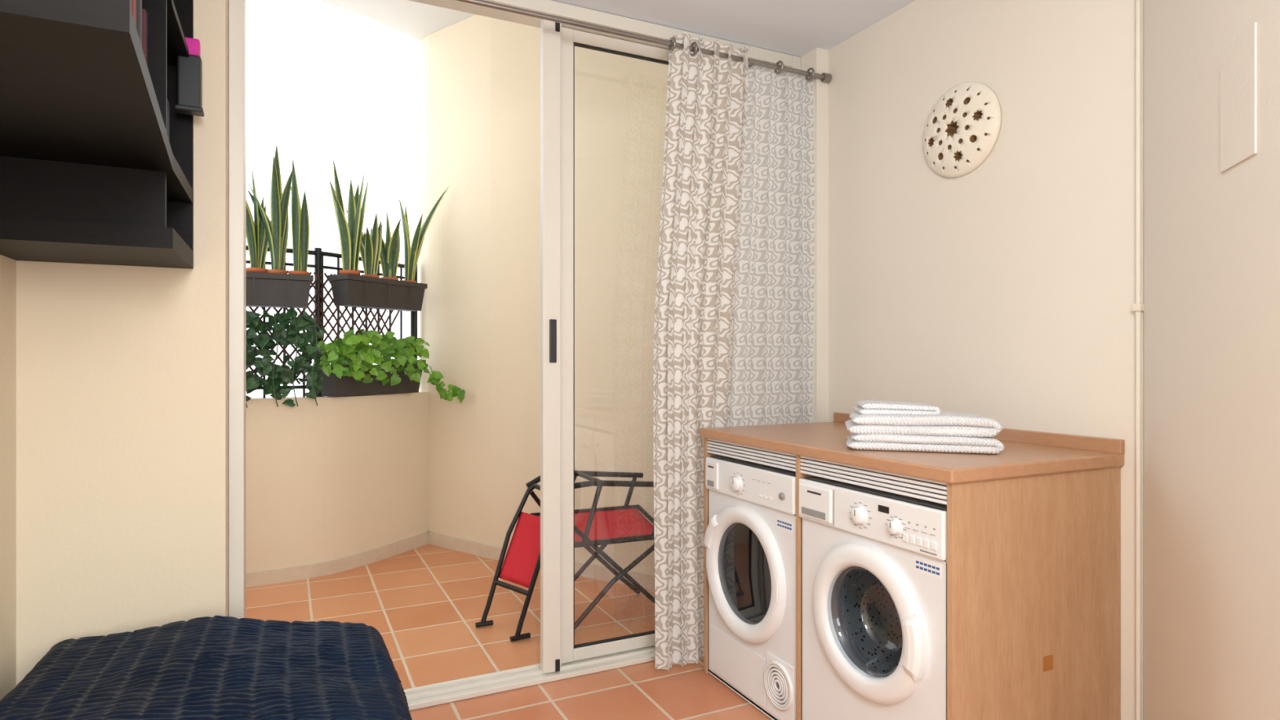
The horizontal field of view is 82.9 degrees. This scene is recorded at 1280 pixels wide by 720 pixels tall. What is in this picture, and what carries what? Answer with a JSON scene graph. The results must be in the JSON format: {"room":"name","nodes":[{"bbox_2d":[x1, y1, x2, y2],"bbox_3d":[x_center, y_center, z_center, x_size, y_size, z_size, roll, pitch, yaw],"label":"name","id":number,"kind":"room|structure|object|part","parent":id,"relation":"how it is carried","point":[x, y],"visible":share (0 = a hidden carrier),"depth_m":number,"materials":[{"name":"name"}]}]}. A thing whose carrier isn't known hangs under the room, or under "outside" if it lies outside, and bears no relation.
{"room":"laundry room","nodes":[
{"label":"laundry room","id":0,"kind":"room"},
{"bbox_2d":[0,254,16,700],"bbox_3d":[-0.808,-0.075,-0.088,0.170,2.670,5.150,0,0,-26],"label":"wall","id":1,"kind":"structure","parent":0,"point":[7,265],"depth_m":1.96,"materials":[{"name":"beige paint"}]},
{"bbox_2d":[16,0,228,685],"bbox_3d":[-1.651,-0.075,2.221,0.680,2.670,0.260,0,0,-26],"label":"wall","id":2,"kind":"structure","parent":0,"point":[122,371],"depth_m":2.15,"materials":[{"name":"beige paint"}]},
{"bbox_2d":[0,0,193,268],"bbox_3d":[-1.242,-0.809,1.539,0.474,1.062,1.315,0,0,-26],"label":"wall shelf","id":3,"kind":"object","parent":2,"relation":"attached to","point":[91,171],"depth_m":1.65,"materials":[{"name":"black wood"}]},
{"bbox_2d":[131,0,169,142],"bbox_3d":[-1.153,-0.856,1.522,0.204,0.681,1.119,0,0,-29],"label":"books","id":4,"kind":"object","parent":3,"relation":"on","point":[140,15],"visible":0.03,"depth_m":1.56,"materials":[{"name":"red paper"}]},
{"bbox_2d":[131,0,136,26],"bbox_3d":[-1.049,-0.624,1.359,0.170,0.215,0.037,0,0,-26],"label":"book","id":5,"kind":"object","parent":4,"relation":"on","point":[133,2],"depth_m":1.39,"materials":[{"name":"paper"}]},
{"bbox_2d":[136,0,142,46],"bbox_3d":[-1.094,-0.632,1.442,0.170,0.232,0.030,0,0,-26],"label":"book","id":6,"kind":"object","parent":4,"relation":"on","point":[139,2],"depth_m":1.47,"materials":[{"name":"grey paper"}]},
{"bbox_2d":[142,8,147,66],"bbox_3d":[-1.146,-0.636,1.535,0.170,0.240,0.026,0,0,-26],"label":"book","id":7,"kind":"object","parent":4,"relation":"on","point":[144,15],"depth_m":1.56,"materials":[{"name":"paper"}]},
{"bbox_2d":[166,90,167,133],"bbox_3d":[-1.386,-0.633,1.967,0.170,0.234,0.028,0,0,-26],"label":"book","id":8,"kind":"object","parent":4,"relation":"on","point":[166,91],"depth_m":2.01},
{"bbox_2d":[167,99,169,142],"bbox_3d":[-1.400,-0.622,1.999,0.170,0.212,0.038,0,0,-26],"label":"book","id":9,"kind":"object","parent":4,"relation":"on","point":[168,104],"depth_m":2.04,"materials":[{"name":"grey paper"}]},
{"bbox_2d":[174,36,204,116],"bbox_3d":[-1.321,-0.833,2.126,0.070,0.215,0.050,0,0,-26],"label":"gadget","id":10,"kind":"object","parent":3,"relation":"on","point":[189,69],"visible":0.85,"depth_m":2.11,"materials":[{"name":"plastic"}]},
{"bbox_2d":[228,0,245,618],"bbox_3d":[-1.346,-0.074,2.425,0.044,2.668,0.140,0,0,-26],"label":"door frame","id":11,"kind":"structure","parent":2,"relation":"attached to","point":[237,8],"depth_m":2.36,"materials":[{"name":"beige metal"}]},
{"bbox_2d":[319,0,475,40],"bbox_3d":[-1.361,-2.350,3.931,4.400,0.220,2.940,0,0,-26],"label":"ceiling","id":12,"kind":"structure","parent":0,"point":[417,20],"depth_m":4.71,"materials":[{"name":"paint"}]},
{"bbox_2d":[245,543,772,719],"bbox_3d":[-0.320,1.320,1.569,4.400,0.120,7.700,0,0,-26],"label":"floor","id":13,"kind":"structure","parent":0,"point":[425,602],"depth_m":3.36,"materials":[{"name":"tile"}]},
{"bbox_2d":[0,615,412,719],"bbox_3d":[-0.951,0.996,1.515,0.967,0.529,1.609,0,0,-26],"label":"daybed","id":14,"kind":"object","parent":13,"relation":"on","point":[216,667],"visible":1,"depth_m":1.75,"materials":[{"name":"blue fabric"}]},
{"bbox_2d":[245,391,428,573],"bbox_3d":[-2.175,0.740,3.468,2.630,1.040,2.421,0,0,-26],"label":"parapet","id":15,"kind":"object","parent":13,"relation":"on","point":[336,477],"depth_m":4.29,"materials":[{"name":"beige paint"}]},
{"bbox_2d":[245,245,417,398],"bbox_3d":[-2.213,-0.225,4.236,2.089,0.890,0.303,0,0,-44],"label":"balcony railing","id":16,"kind":"object","parent":15,"relation":"on","point":[318,285],"visible":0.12,"depth_m":4.36,"materials":[{"name":"black metal"}]},
{"bbox_2d":[245,144,313,308],"bbox_3d":[-2.154,-0.757,4.042,0.617,0.913,0.332,0,0,-40],"label":"planter","id":17,"kind":"object","parent":16,"relation":"attached to","point":[273,287],"visible":0.75,"depth_m":4.06,"materials":[{"name":"plant"}]},
{"bbox_3d":[-2.140,-0.470,4.045,0.108,0.080,0.108,0,0,-26],"label":"pot","id":18,"kind":"part","parent":17,"relation":"part of","materials":[{"name":"ceramic"}]},
{"bbox_3d":[-2.051,-0.465,4.093,0.108,0.080,0.108,0,0,-26],"label":"pot","id":19,"kind":"part","parent":17,"relation":"part of","materials":[{"name":"ceramic"}]},
{"bbox_3d":[-1.952,-0.465,4.146,0.108,0.080,0.108,0,0,-26],"label":"pot","id":20,"kind":"part","parent":17,"relation":"part of","materials":[{"name":"ceramic"}]},
{"bbox_3d":[-2.224,0.160,4.236,2.073,0.020,0.274,0,0,-44],"label":"rail","id":21,"kind":"part","parent":16,"relation":"part of","materials":[{"name":"black metal"}]},
{"bbox_2d":[245,307,326,408],"bbox_3d":[-2.135,0.017,4.009,0.738,0.637,0.144,0,0,-29],"label":"ivy plant","id":22,"kind":"object","parent":16,"relation":"attached to","point":[277,375],"visible":0.6,"depth_m":4.07,"materials":[{"name":"green plant"}]},
{"bbox_3d":[-1.929,-0.225,4.344,0.040,0.890,0.040,0,0,-26],"label":"post","id":23,"kind":"part","parent":16,"relation":"part of","materials":[{"name":"black metal"}]},
{"bbox_3d":[-2.224,-0.560,4.236,2.072,0.018,0.272,0,0,-44],"label":"rail","id":24,"kind":"part","parent":16,"relation":"part of","materials":[{"name":"black metal"}]},
{"bbox_3d":[-2.224,-0.640,4.236,2.075,0.028,0.282,0,0,-44],"label":"rail","id":25,"kind":"part","parent":16,"relation":"part of","materials":[{"name":"black metal"}]},
{"bbox_2d":[303,328,465,403],"bbox_3d":[-1.560,0.040,4.463,0.566,0.481,0.819,0,0,31],"label":"planter","id":26,"kind":"object","parent":16,"relation":"attached to","point":[348,373],"visible":0.99,"depth_m":4.46,"materials":[{"name":"plant"}]},
{"bbox_2d":[327,159,448,311],"bbox_3d":[-1.657,-0.759,4.567,0.449,0.868,0.800,0,0,30],"label":"planter","id":27,"kind":"object","parent":16,"relation":"attached to","point":[349,288],"visible":1,"depth_m":4.47,"materials":[{"name":"plant"}]},
{"bbox_3d":[-1.744,-0.495,4.359,0.119,0.080,0.119,0,0,-26],"label":"pot","id":28,"kind":"part","parent":27,"relation":"part of","materials":[{"name":"ceramic"}]},
{"bbox_3d":[-1.673,-0.485,4.496,0.108,0.080,0.108,0,0,-26],"label":"pot","id":29,"kind":"part","parent":27,"relation":"part of","materials":[{"name":"ceramic"}]},
{"bbox_3d":[-1.601,-0.485,4.633,0.108,0.080,0.108,0,0,-26],"label":"pot","id":30,"kind":"part","parent":27,"relation":"part of","materials":[{"name":"ceramic"}]},
{"bbox_3d":[-1.529,-0.480,4.771,0.108,0.080,0.108,0,0,-26],"label":"pot","id":31,"kind":"part","parent":27,"relation":"part of","materials":[{"name":"ceramic"}]},
{"bbox_3d":[-1.568,-0.225,5.043,0.040,0.890,0.040,0,0,-26],"label":"post","id":32,"kind":"part","parent":16,"relation":"part of","materials":[{"name":"black metal"}]},
{"bbox_2d":[245,531,430,587],"bbox_3d":[-2.458,1.221,3.600,0.900,0.078,3.325,0,0,21],"label":"baseboard","id":33,"kind":"structure","parent":15,"relation":"attached to","point":[260,578],"depth_m":4.27,"materials":[{"name":"beige tile"}]},
{"bbox_2d":[404,645,654,710],"bbox_3d":[-0.327,1.248,2.923,2.225,0.021,0.140,0,0,-26],"label":"track","id":34,"kind":"object","parent":13,"relation":"on","point":[424,702],"visible":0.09,"depth_m":2.81,"materials":[{"name":"beige metal"}]},
{"bbox_2d":[404,645,652,693],"bbox_3d":[-0.339,1.232,2.948,2.225,0.016,0.006,0,0,-26],"label":"rib","id":35,"kind":"object","parent":34,"relation":"on","point":[537,666],"visible":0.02,"depth_m":2.80,"materials":[{"name":"beige metal"}]},
{"bbox_2d":[406,648,654,701],"bbox_3d":[-0.313,1.232,2.894,2.225,0.016,0.006,0,0,-26],"label":"rib","id":36,"kind":"object","parent":34,"relation":"on","point":[642,652],"visible":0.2,"depth_m":2.81,"materials":[{"name":"beige metal"}]},
{"bbox_2d":[540,18,560,673],"bbox_3d":[-0.353,-0.060,2.872,0.073,2.584,0.048,0,0,-26],"label":"stile","id":37,"kind":"object","parent":34,"relation":"on","point":[550,39],"depth_m":2.86,"materials":[{"name":"beige metal"}]},
{"bbox_3d":[-0.343,-0.075,2.856,0.028,0.170,0.010,0,0,-26],"label":"handle","id":38,"kind":"part","parent":37,"relation":"part of","materials":[{"name":"grey metal"}]},
{"bbox_2d":[555,658,559,671],"bbox_3d":[-0.326,1.208,2.866,0.017,0.045,0.007,0,0,-26],"label":"latch","id":39,"kind":"object","parent":34,"relation":"attached to","point":[557,661],"visible":1,"depth_m":2.86,"materials":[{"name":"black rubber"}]},
{"bbox_2d":[560,22,561,666],"bbox_3d":[-0.329,-0.060,2.921,0.014,2.584,0.040,0,0,-26],"label":"cover","id":40,"kind":"object","parent":34,"relation":"attached to","point":[561,23],"visible":0.21,"depth_m":2.91,"materials":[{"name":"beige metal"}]},
{"label":"leaf","id":41,"kind":"object","parent":34,"relation":"on","visible":0},
{"bbox_2d":[561,26,573,663],"bbox_3d":[-0.310,-0.060,2.962,0.070,2.584,0.036,0,0,-26],"label":"stile","id":42,"kind":"object","parent":41,"relation":"attached to","point":[567,34],"visible":0.56,"depth_m":2.95,"materials":[{"name":"beige metal"}]},
{"bbox_2d":[573,44,574,647],"bbox_3d":[-0.276,-0.060,2.979,0.006,2.484,0.020,0,0,-26],"label":"leaf","id":43,"kind":"object","parent":41,"relation":"attached to","point":[574,44],"visible":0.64,"depth_m":2.97,"materials":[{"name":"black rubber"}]},
{"bbox_2d":[573,630,654,648],"bbox_3d":[0.158,1.179,3.190,0.970,0.006,0.020,0,0,-26],"label":"gasket","id":44,"kind":"object","parent":41,"relation":"attached to","point":[643,633],"visible":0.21,"depth_m":3.06,"materials":[{"name":"black rubber"}]},
{"bbox_2d":[573,42,668,65],"bbox_3d":[0.158,-1.299,3.190,0.970,0.006,0.020,0,0,-26],"label":"gasket","id":45,"kind":"object","parent":41,"relation":"attached to","point":[580,45],"visible":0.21,"depth_m":3.07,"materials":[{"name":"black rubber"}]},
{"bbox_2d":[475,470,654,641],"bbox_3d":[-0.327,0.912,3.547,0.921,0.692,0.365,0,0,-26],"label":"garden chair","id":46,"kind":"object","parent":13,"relation":"on","point":[594,526],"visible":0.65,"depth_m":3.49,"materials":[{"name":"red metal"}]},
{"bbox_3d":[-0.638,0.931,3.502,0.290,0.641,0.044,0,0,-35],"label":"leg","id":47,"kind":"part","parent":46,"relation":"part of","materials":[{"name":"black metal"}]},
{"bbox_3d":[-0.462,0.939,3.309,0.232,0.625,0.027,0,0,-29],"label":"leg","id":48,"kind":"part","parent":46,"relation":"part of","materials":[{"name":"black metal"}]},
{"bbox_3d":[-0.278,0.604,3.758,0.648,0.076,0.028,0,0,-26],"label":"arm","id":49,"kind":"part","parent":46,"relation":"part of","materials":[{"name":"black metal"}]},
{"bbox_3d":[-0.276,0.785,3.760,0.600,0.038,0.028,0,0,-26],"label":"seat rail","id":50,"kind":"part","parent":46,"relation":"part of","materials":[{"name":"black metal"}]},
{"bbox_3d":[-0.131,0.865,3.463,0.600,0.038,0.028,0,0,-26],"label":"seat rail","id":51,"kind":"part","parent":46,"relation":"part of","materials":[{"name":"black metal"}]},
{"bbox_3d":[-0.134,0.604,3.462,0.648,0.076,0.028,0,0,-26],"label":"arm","id":52,"kind":"part","parent":46,"relation":"part of","materials":[{"name":"black metal"}]},
{"bbox_2d":[703,455,795,719],"bbox_3d":[0.630,0.824,2.772,0.602,0.872,0.562,0,0,-26],"label":"dryer","id":53,"kind":"object","parent":13,"relation":"on","point":[749,540],"visible":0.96,"depth_m":2.62,"materials":[{"name":"white metal"}]},
{"bbox_3d":[0.286,0.675,2.838,0.042,0.149,0.107,0,0,-26],"label":"door handle","id":54,"kind":"part","parent":53,"relation":"part of","materials":[{"name":"white plastic"}]},
{"bbox_3d":[0.288,0.452,2.855,0.022,0.104,0.088,0,0,-26],"label":"drawer","id":55,"kind":"part","parent":53,"relation":"part of","materials":[{"name":"white plastic"}]},
{"bbox_3d":[0.479,0.460,2.448,0.009,0.024,0.024,0,0,-26],"label":"knob","id":56,"kind":"part","parent":53,"relation":"part of","materials":[{"name":"grey plastic"}]},
{"bbox_2d":[799,476,946,719],"bbox_3d":[0.890,0.824,2.233,0.607,0.872,0.586,0,0,-26],"label":"washing machine","id":57,"kind":"object","parent":13,"relation":"on","point":[874,562],"visible":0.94,"depth_m":2.14,"materials":[{"name":"white metal"}]},
{"bbox_3d":[0.560,0.452,2.300,0.022,0.104,0.153,0,0,-26],"label":"drawer","id":58,"kind":"part","parent":57,"relation":"part of","materials":[{"name":"white plastic"}]},
{"bbox_3d":[0.728,0.760,1.925,0.047,0.177,0.061,0,0,-26],"label":"door handle","id":59,"kind":"part","parent":57,"relation":"part of","materials":[{"name":"white plastic"}]},
{"bbox_2d":[699,412,1124,719],"bbox_3d":[0.833,0.747,2.531,0.716,1.025,1.240,0,0,-26],"label":"cabinet","id":60,"kind":"object","parent":13,"relation":"on","point":[1033,525],"depth_m":2.02,"materials":[{"name":"brown wood"}]},
{"bbox_3d":[0.576,0.785,3.073,0.700,0.948,0.018,0,0,-26],"label":"panel","id":61,"kind":"part","parent":60,"relation":"part of","materials":[{"name":"brown wood"}]},
{"bbox_2d":[699,422,1124,484],"bbox_3d":[0.833,0.293,2.531,0.716,0.037,1.240,0,0,-26],"label":"countertop","id":62,"kind":"structure","parent":60,"relation":"on","point":[825,441],"depth_m":2.11,"materials":[{"name":"brown wood"}]},
{"bbox_2d":[844,400,1004,453],"bbox_3d":[0.878,0.204,2.289,0.445,0.140,0.297,0,0,16],"label":"towels","id":63,"kind":"object","parent":60,"relation":"on","point":[879,425],"visible":1,"depth_m":2.17,"materials":[{"name":"white fabric"}]},
{"bbox_3d":[1.101,0.785,1.996,0.700,0.948,0.018,0,0,-26],"label":"panel","id":64,"kind":"part","parent":60,"relation":"part of","materials":[{"name":"brown wood"}]},
{"bbox_2d":[419,14,734,574],"bbox_3d":[-0.323,-0.490,4.385,2.835,3.500,0.288,0,0,33],"label":"wall","id":65,"kind":"structure","parent":0,"point":[480,75],"depth_m":4.50,"materials":[{"name":"beige paint"}]},
{"bbox_2d":[428,532,654,590],"bbox_3d":[-0.321,1.221,4.266,1.436,0.078,2.310,0,0,-26],"label":"baseboard","id":66,"kind":"object","parent":65,"relation":"attached to","point":[646,580],"depth_m":4.57,"materials":[{"name":"beige tile"}]},
{"bbox_2d":[408,0,791,67],"bbox_3d":[-0.327,-1.381,2.923,2.225,0.053,0.140,0,0,-26],"label":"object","id":67,"kind":"object","parent":65,"relation":"attached to","point":[551,7],"visible":0.49,"depth_m":2.92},
{"bbox_2d":[555,22,669,61],"bbox_3d":[0.127,-1.326,3.138,1.070,0.052,0.099,0,0,-26],"label":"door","id":68,"kind":"structure","parent":67,"relation":"attached to","point":[580,37],"depth_m":3.05,"materials":[{"name":"beige metal"}]},
{"bbox_3d":[0.158,-1.327,3.190,0.970,0.050,0.032,0,0,-26],"label":"sliding rail","id":69,"kind":"part","parent":68,"relation":"part of","materials":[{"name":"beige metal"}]},
{"bbox_2d":[573,633,654,661],"bbox_3d":[0.158,1.207,3.190,0.970,0.050,0.032,0,0,-26],"label":"rail","id":70,"kind":"object","parent":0,"point":[628,644],"depth_m":3.04,"materials":[{"name":"white metal"}]},
{"bbox_2d":[551,0,915,57],"bbox_3d":[0.620,-1.470,0.553,3.300,0.120,5.250,0,0,-26],"label":"ceiling","id":71,"kind":"structure","parent":0,"point":[796,28],"depth_m":2.98,"materials":[{"name":"paint"}]},
{"bbox_2d":[800,47,828,422],"bbox_3d":[0.770,-0.075,3.402,0.067,2.670,0.260,0,0,-26],"label":"wall","id":72,"kind":"structure","parent":0,"point":[817,59],"depth_m":3.29,"materials":[{"name":"beige paint"}]},
{"bbox_2d":[454,0,831,83],"bbox_3d":[-0.214,-1.275,2.819,2.327,0.040,0.145,0,0,-26],"label":"curtain rod","id":73,"kind":"object","parent":72,"relation":"attached to","point":[824,77],"visible":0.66,"depth_m":2.84,"materials":[{"name":"metal"}]},
{"bbox_2d":[653,31,748,671],"bbox_3d":[0.264,-0.043,2.996,0.439,2.565,0.076,0,0,-26],"label":"curtain","id":74,"kind":"object","parent":73,"relation":"hanging from","point":[705,120],"visible":0.84,"depth_m":2.97,"materials":[{"name":"fabric"}]},
{"bbox_2d":[728,60,814,426],"bbox_3d":[0.570,-0.037,3.159,0.495,2.534,0.088,0,0,-26],"label":"curtain","id":75,"kind":"object","parent":73,"relation":"hanging from","point":[771,383],"visible":0.61,"depth_m":3.19,"materials":[{"name":"fabric"}]},
{"bbox_2d":[790,55,800,69],"bbox_3d":[0.695,-0.074,3.421,0.049,2.668,0.140,0,0,-26],"label":"door frame","id":76,"kind":"structure","parent":72,"relation":"attached to","point":[796,60],"depth_m":3.36,"materials":[{"name":"beige metal"}]},
{"bbox_2d":[828,0,1142,719],"bbox_3d":[1.208,-0.075,2.842,0.230,2.670,1.650,0,0,-26],"label":"wall","id":77,"kind":"structure","parent":0,"point":[1003,291],"depth_m":2.50,"materials":[{"name":"beige paint"}]},
{"bbox_2d":[922,81,1001,177],"bbox_3d":[1.153,-0.838,2.639,0.047,0.336,0.336,0,0,-26],"label":"wall lamp","id":78,"kind":"object","parent":77,"relation":"in","point":[962,130],"visible":1,"depth_m":2.60,"materials":[{"name":"beige ceramic"}]},
{"bbox_2d":[833,412,1124,454],"bbox_3d":[1.145,0.256,2.683,0.021,0.043,1.240,0,0,-26],"label":"backsplash","id":79,"kind":"structure","parent":77,"relation":"attached to","point":[1053,439],"depth_m":2.29,"materials":[{"name":"brown wood"}]},
{"bbox_2d":[1142,0,1279,719],"bbox_3d":[1.262,-0.075,1.386,0.106,2.670,1.662,0,0,19],"label":"wall","id":80,"kind":"structure","parent":0,"point":[1211,237],"depth_m":1.67,"materials":[{"name":"beige paint"}]},
{"bbox_2d":[1131,0,1143,719],"bbox_3d":[1.434,-0.075,2.088,0.024,2.670,0.024,0,0,-26],"label":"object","id":81,"kind":"structure","parent":80,"relation":"attached to","point":[1138,307],"depth_m":2.08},
{"bbox_2d":[1220,22,1257,173],"bbox_3d":[1.248,-0.540,1.514,0.004,0.260,0.160,0,0,19],"label":"cover","id":82,"kind":"object","parent":80,"relation":"attached to","point":[1238,62],"visible":1,"depth_m":1.50,"materials":[{"name":"beige paint"}]}
]}

